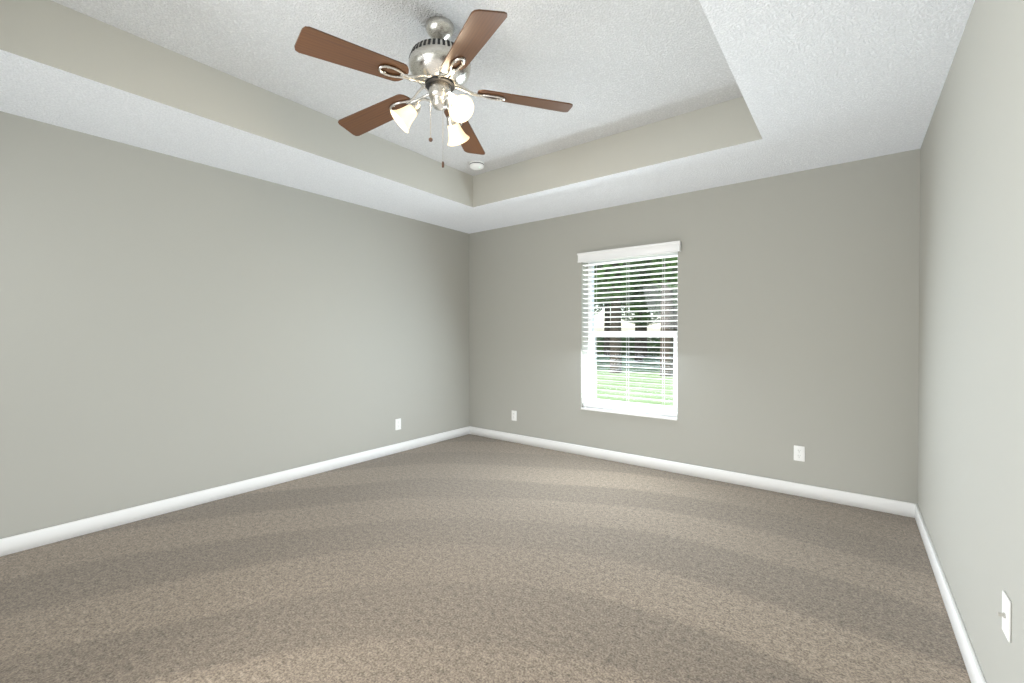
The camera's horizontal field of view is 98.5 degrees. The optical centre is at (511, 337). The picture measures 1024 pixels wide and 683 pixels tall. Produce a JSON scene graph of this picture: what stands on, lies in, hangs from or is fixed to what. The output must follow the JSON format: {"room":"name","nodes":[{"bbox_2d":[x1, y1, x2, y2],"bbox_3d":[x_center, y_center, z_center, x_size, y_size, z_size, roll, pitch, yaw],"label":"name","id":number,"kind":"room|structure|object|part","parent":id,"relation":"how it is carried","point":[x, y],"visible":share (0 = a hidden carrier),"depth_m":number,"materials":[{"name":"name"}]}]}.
{"room":"empty bedroom","nodes":[
{"label":"empty bedroom","id":0,"kind":"room"},
{"bbox_2d":[0,111,468,538],"bbox_3d":[-2.036,-0.241,3.541,0.150,2.860,5.210,0,1,38],"label":"wall","id":1,"kind":"structure","parent":0,"point":[171,326],"depth_m":3.12,"materials":[{"name":"grey paint"}]},
{"bbox_2d":[0,427,467,556],"bbox_3d":[-1.992,1.142,3.475,0.016,0.095,4.840,0,1,38],"label":"baseboard","id":2,"kind":"structure","parent":1,"relation":"attached to","point":[36,538],"depth_m":3.11,"materials":[{"name":"white wood"}]},
{"bbox_2d":[395,418,400,429],"bbox_3d":[-1.171,0.890,4.545,0.008,0.114,0.070,0,1,38],"label":"outlet","id":3,"kind":"object","parent":1,"relation":"attached to","point":[397,424],"visible":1,"depth_m":4.54,"materials":[{"name":"white plastic"}]},
{"bbox_2d":[51,0,742,175],"bbox_3d":[-0.372,-1.625,2.248,4.350,0.170,5.210,0,1,38],"label":"ceiling","id":4,"kind":"structure","parent":0,"point":[605,68],"depth_m":2.43,"materials":[{"name":"white paint"}]},
{"bbox_2d":[294,9,572,167],"bbox_3d":[-0.390,-1.181,2.177,1.274,0.716,1.274,0,1,38],"label":"ceiling fan","id":5,"kind":"object","parent":4,"relation":"hanging from","point":[439,68],"visible":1,"depth_m":2.08,"materials":[{"name":"brown wood"}]},
{"bbox_3d":[-0.663,-1.198,1.892,0.480,0.006,0.142,-8,-6,-43],"label":"blade","id":6,"kind":"part","parent":5,"relation":"part of","materials":[{"name":"brown wood"}]},
{"bbox_3d":[-0.728,-1.202,2.385,0.480,0.006,0.142,-6,-14,29],"label":"blade","id":7,"kind":"part","parent":5,"relation":"part of","materials":[{"name":"brown wood"}]},
{"bbox_3d":[-0.278,-1.204,2.598,0.142,0.006,0.480,12,-3,11],"label":"blade","id":8,"kind":"part","parent":5,"relation":"part of","materials":[{"name":"brown wood"}]},
{"bbox_3d":[-0.175,-1.197,1.800,0.142,0.006,0.480,-13,11,-24],"label":"blade","id":9,"kind":"part","parent":5,"relation":"part of","materials":[{"name":"brown wood"}]},
{"bbox_3d":[0.063,-1.201,2.237,0.480,0.006,0.142,5,12,-7],"label":"blade","id":10,"kind":"part","parent":5,"relation":"part of","materials":[{"name":"brown wood"}]},
{"bbox_2d":[469,161,483,169],"bbox_3d":[-0.314,-1.533,3.939,0.136,0.043,0.136,0,1,38],"label":"smoke detector","id":11,"kind":"object","parent":4,"relation":"attached to","point":[476,165],"visible":0.98,"depth_m":3.90,"materials":[{"name":"white plastic"}]},
{"bbox_2d":[0,434,970,682],"bbox_3d":[-0.372,1.260,2.273,4.350,0.120,5.210,0,1,38],"label":"floor","id":12,"kind":"structure","parent":0,"point":[469,558],"depth_m":2.13,"materials":[{"name":"beige carpet"}]},
{"bbox_2d":[0,0,974,233],"bbox_3d":[-0.394,-1.389,2.222,4.050,0.300,4.840,0,1,38],"label":"ceiling","id":13,"kind":"structure","parent":0,"point":[822,83],"depth_m":2.58,"materials":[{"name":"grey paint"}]},
{"bbox_2d":[469,149,919,503],"bbox_3d":[1.150,-0.247,4.237,4.050,2.860,0.220,0,1,38],"label":"wall","id":14,"kind":"structure","parent":0,"point":[798,308],"depth_m":3.51,"materials":[{"name":"grey paint"}]},
{"bbox_2d":[512,410,516,420],"bbox_3d":[0.023,0.877,4.971,0.070,0.114,0.008,0,1,38],"label":"electrical outlet","id":15,"kind":"object","parent":14,"relation":"attached to","point":[514,415],"visible":1,"depth_m":4.96,"materials":[{"name":"white plastic"}]},
{"bbox_2d":[577,241,680,262],"bbox_3d":[1.063,-0.794,4.123,1.003,0.091,0.058,0,1,38],"label":"window valance","id":16,"kind":"object","parent":14,"relation":"attached to","point":[656,248],"visible":1,"depth_m":4.07,"materials":[{"name":"white plastic"}]},
{"bbox_2d":[581,253,677,420],"bbox_3d":[1.131,-0.037,4.230,0.950,1.520,0.207,0,1,38],"label":"window","id":17,"kind":"structure","parent":14,"relation":"in","point":[591,387],"depth_m":4.29,"materials":[{"name":"white plastic"}]},
{"bbox_2d":[582,252,677,416],"bbox_3d":[1.094,-0.049,4.182,0.938,1.492,0.066,0,1,38],"label":"window blinds","id":18,"kind":"object","parent":17,"relation":"attached to","point":[626,351],"visible":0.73,"depth_m":4.16,"materials":[{"name":"white plastic"}]},
{"bbox_2d":[468,426,911,516],"bbox_3d":[1.079,1.136,4.156,3.990,0.095,0.014,0,1,38],"label":"baseboard","id":19,"kind":"structure","parent":14,"relation":"attached to","point":[902,508],"depth_m":3.64,"materials":[{"name":"white wood"}]},
{"bbox_2d":[794,445,804,461],"bbox_3d":[2.162,0.871,3.323,0.070,0.114,0.008,0,1,38],"label":"electrical outlet","id":20,"kind":"object","parent":14,"relation":"attached to","point":[799,453],"visible":1,"depth_m":3.32,"materials":[{"name":"white plastic"}]},
{"bbox_2d":[917,0,1023,682],"bbox_3d":[1.292,-0.219,0.979,0.150,2.860,5.210,0,1,38],"label":"wall","id":21,"kind":"structure","parent":0,"point":[970,503],"depth_m":1.54,"materials":[{"name":"grey paint"}]},
{"bbox_2d":[912,503,985,682],"bbox_3d":[1.204,1.164,1.014,0.016,0.095,4.840,0,1,38],"label":"baseboard","id":22,"kind":"structure","parent":21,"relation":"attached to","point":[973,668],"depth_m":1.86,"materials":[{"name":"white wood"}]},
{"bbox_2d":[998,590,1010,642],"bbox_3d":[1.380,0.779,1.241,0.019,0.114,0.070,0,1,38],"label":"outlet plate","id":23,"kind":"object","parent":21,"relation":"attached to","point":[1005,614],"visible":1,"depth_m":1.23,"materials":[{"name":"white plastic"}]},
{"label":"outside","id":24,"kind":"structure","parent":0,"visible":0},
{"bbox_2d":[595,344,673,406],"bbox_3d":[12.978,1.177,39.318,100.000,0.100,69.780,0,1,38],"label":"lawn","id":25,"kind":"structure","parent":24,"point":[641,390],"depth_m":13.37,"materials":[{"name":"green plant"}]},
{"bbox_2d":[594,257,677,376],"bbox_3d":[4.409,-4.731,24.664,24.981,13.080,21.308,0,1,38],"label":"trees","id":26,"kind":"object","parent":25,"relation":"on","point":[641,344],"depth_m":16.65,"materials":[{"name":"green plant"}]}
]}

